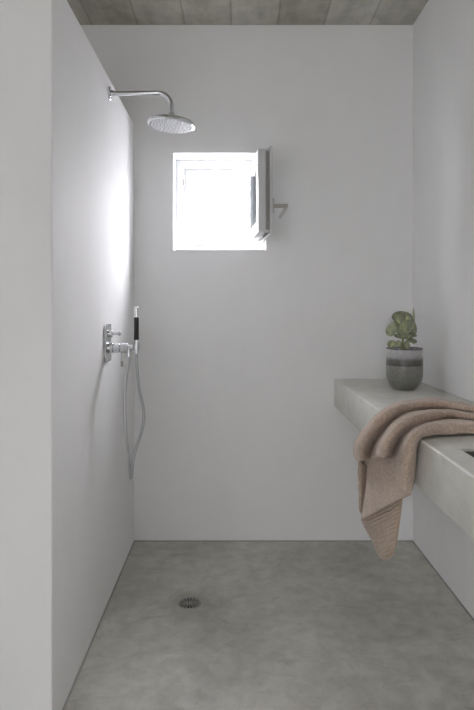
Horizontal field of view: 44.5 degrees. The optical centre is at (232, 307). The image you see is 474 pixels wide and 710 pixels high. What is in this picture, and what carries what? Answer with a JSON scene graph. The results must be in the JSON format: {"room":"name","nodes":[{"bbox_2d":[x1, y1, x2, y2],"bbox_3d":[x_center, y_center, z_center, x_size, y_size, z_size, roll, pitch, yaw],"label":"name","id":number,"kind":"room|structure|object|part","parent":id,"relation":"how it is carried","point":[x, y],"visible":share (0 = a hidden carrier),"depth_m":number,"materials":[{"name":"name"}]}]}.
{"room":"bathroom","nodes":[
{"label":"bathroom","id":0,"kind":"room"},
{"bbox_2d":[0,0,133,709],"bbox_3d":[-0.655,0.133,2.425,0.240,2.254,1.420,0,0,0],"label":"wall partition","id":1,"kind":"structure","parent":0,"point":[67,149],"depth_m":1.75,"materials":[{"name":"white paint"}]},
{"bbox_2d":[104,324,139,366],"bbox_3d":[-0.465,0.158,2.455,0.140,0.177,0.110,0,0,0],"label":"shower mixer","id":2,"kind":"object","parent":1,"relation":"attached to","point":[109,347],"visible":1,"depth_m":2.44,"materials":[{"name":"silver metal"}]},
{"bbox_3d":[-0.530,0.148,2.455,0.010,0.156,0.110,0,0,0],"label":"plate","id":3,"kind":"part","parent":2,"relation":"part of","materials":[{"name":"silver metal"}]},
{"bbox_3d":[-0.506,0.108,2.452,0.042,0.031,0.031,0,0,0],"label":"diverter knob","id":4,"kind":"part","parent":2,"relation":"part of","materials":[{"name":"silver metal"}]},
{"bbox_2d":[128,345,132,352],"bbox_3d":[-0.435,0.172,2.452,0.031,0.035,0.021,0,0,0],"label":"outlet","id":5,"kind":"object","parent":2,"relation":"attached to","point":[130,347],"depth_m":2.44,"materials":[{"name":"silver metal"}]},
{"bbox_2d":[123,306,144,479],"bbox_3d":[-0.419,0.359,2.456,0.098,0.730,0.038,0,0,-27],"label":"shower","id":6,"kind":"object","parent":2,"relation":"attached to","point":[136,318],"visible":1,"depth_m":2.44,"materials":[{"name":"silver metal"}]},
{"bbox_2d":[108,86,194,133],"bbox_3d":[-0.349,-0.864,2.502,0.371,0.181,0.204,0,0,0],"label":"shower","id":7,"kind":"object","parent":1,"relation":"attached to","point":[171,123],"visible":1,"depth_m":2.49,"materials":[{"name":"silver metal"}]},
{"bbox_3d":[-0.393,-0.887,2.502,0.275,0.101,0.021,0,0,0],"label":"shower arm","id":8,"kind":"part","parent":7,"relation":"part of","materials":[{"name":"silver metal"}]},
{"bbox_2d":[80,25,412,539],"bbox_3d":[-0.389,-0.135,3.255,2.723,2.790,0.240,0,0,0],"label":"wall","id":9,"kind":"structure","parent":0,"point":[241,354],"depth_m":3.13,"materials":[{"name":"white paint"}]},
{"bbox_2d":[176,146,287,249],"bbox_3d":[-0.024,-0.576,3.098,0.597,0.524,0.524,0,0,0],"label":"window","id":10,"kind":"structure","parent":9,"relation":"in","point":[259,169],"depth_m":3.29,"materials":[{"name":"white plastic"}]},
{"bbox_3d":[-0.072,-0.576,3.322,0.501,0.524,0.075,0,0,0],"label":"frame","id":11,"kind":"part","parent":10,"relation":"part of","materials":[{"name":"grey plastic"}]},
{"bbox_3d":[0.134,-0.578,3.053,0.010,0.314,0.319,0,0,-5],"label":"glass pane","id":12,"kind":"part","parent":10,"relation":"part of","materials":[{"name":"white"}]},
{"bbox_3d":[0.141,-0.579,3.052,0.071,0.432,0.437,0,0,-5],"label":"sash","id":13,"kind":"part","parent":10,"relation":"part of","materials":[{"name":"grey plastic"}]},
{"bbox_3d":[0.232,-0.503,2.936,0.085,0.080,0.148,0,0,0],"label":"handle","id":14,"kind":"part","parent":10,"relation":"part of","materials":[{"name":"silver metal"}]},
{"bbox_2d":[67,0,428,24],"bbox_3d":[-0.389,-1.630,0.268,3.323,0.200,6.335,0,0,0],"label":"ceiling","id":15,"kind":"structure","parent":0,"point":[87,12],"depth_m":3.00,"materials":[{"name":"concrete"}]},
{"bbox_2d":[64,542,473,709],"bbox_3d":[-0.389,1.360,0.268,3.323,0.200,6.335,0,0,0],"label":"floor","id":16,"kind":"structure","parent":0,"point":[275,625],"depth_m":2.24,"materials":[{"name":"concrete"}]},
{"bbox_2d":[62,541,134,709],"bbox_3d":[-0.532,1.258,2.425,0.006,0.004,1.420,0,0,0],"label":"joint","id":17,"kind":"object","parent":16,"relation":"on","point":[94,635],"visible":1,"depth_m":2.22,"materials":[{"name":"grey"}]},
{"bbox_2d":[178,597,200,608],"bbox_3d":[-0.185,1.258,2.473,0.096,0.003,0.096,0,0,0],"label":"floor drain","id":18,"kind":"object","parent":16,"relation":"on","point":[186,603],"visible":1,"depth_m":2.47,"materials":[{"name":"silver metal"}]},
{"bbox_2d":[134,540,412,541],"bbox_3d":[0.219,1.258,3.132,1.508,0.004,0.006,0,0,0],"label":"joint","id":19,"kind":"object","parent":16,"relation":"on","point":[134,540],"visible":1,"depth_m":3.13,"materials":[{"name":"grey"}]},
{"bbox_2d":[412,541,473,620],"bbox_3d":[0.970,1.258,0.268,0.006,0.004,5.735,0,0,0],"label":"joint","id":20,"kind":"object","parent":16,"relation":"on","point":[458,600],"visible":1,"depth_m":2.65,"materials":[{"name":"grey"}]},
{"bbox_2d":[413,0,473,617],"bbox_3d":[1.073,-0.135,0.388,0.200,2.790,5.975,0,0,0],"label":"wall","id":21,"kind":"structure","parent":0,"point":[443,32],"depth_m":2.64,"materials":[{"name":"white paint"}]},
{"bbox_2d":[334,379,473,539],"bbox_3d":[0.759,0.456,1.692,0.427,0.148,2.885,0,0,0],"label":"countertop","id":22,"kind":"structure","parent":21,"relation":"attached to","point":[444,470],"depth_m":1.66,"materials":[{"name":"grey concrete"}]},
{"bbox_2d":[386,308,422,389],"bbox_3d":[0.807,0.189,2.742,0.176,0.388,0.169,0,0,0],"label":"potted plant","id":23,"kind":"object","parent":22,"relation":"on","point":[404,363],"visible":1,"depth_m":2.70,"materials":[{"name":"green plant"}]},
{"bbox_3d":[0.810,0.285,2.742,0.170,0.194,0.170,0,0,0],"label":"pot","id":24,"kind":"part","parent":23,"relation":"part of","materials":[{"name":"ceramic"}]},
{"bbox_2d":[353,398,473,559],"bbox_3d":[0.693,0.590,2.002,0.508,0.533,0.697,0,0,-4],"label":"bath towel","id":25,"kind":"object","parent":22,"relation":"on","point":[385,449],"visible":1,"depth_m":1.90,"materials":[{"name":"beige fabric"}]},
{"bbox_2d":[464,451,473,456],"bbox_3d":[0.759,0.441,1.254,0.280,0.103,0.646,0,0,0],"label":"sink basin","id":26,"kind":"object","parent":22,"relation":"in","point":[468,453],"depth_m":1.57,"materials":[{"name":"concrete"}]}
]}

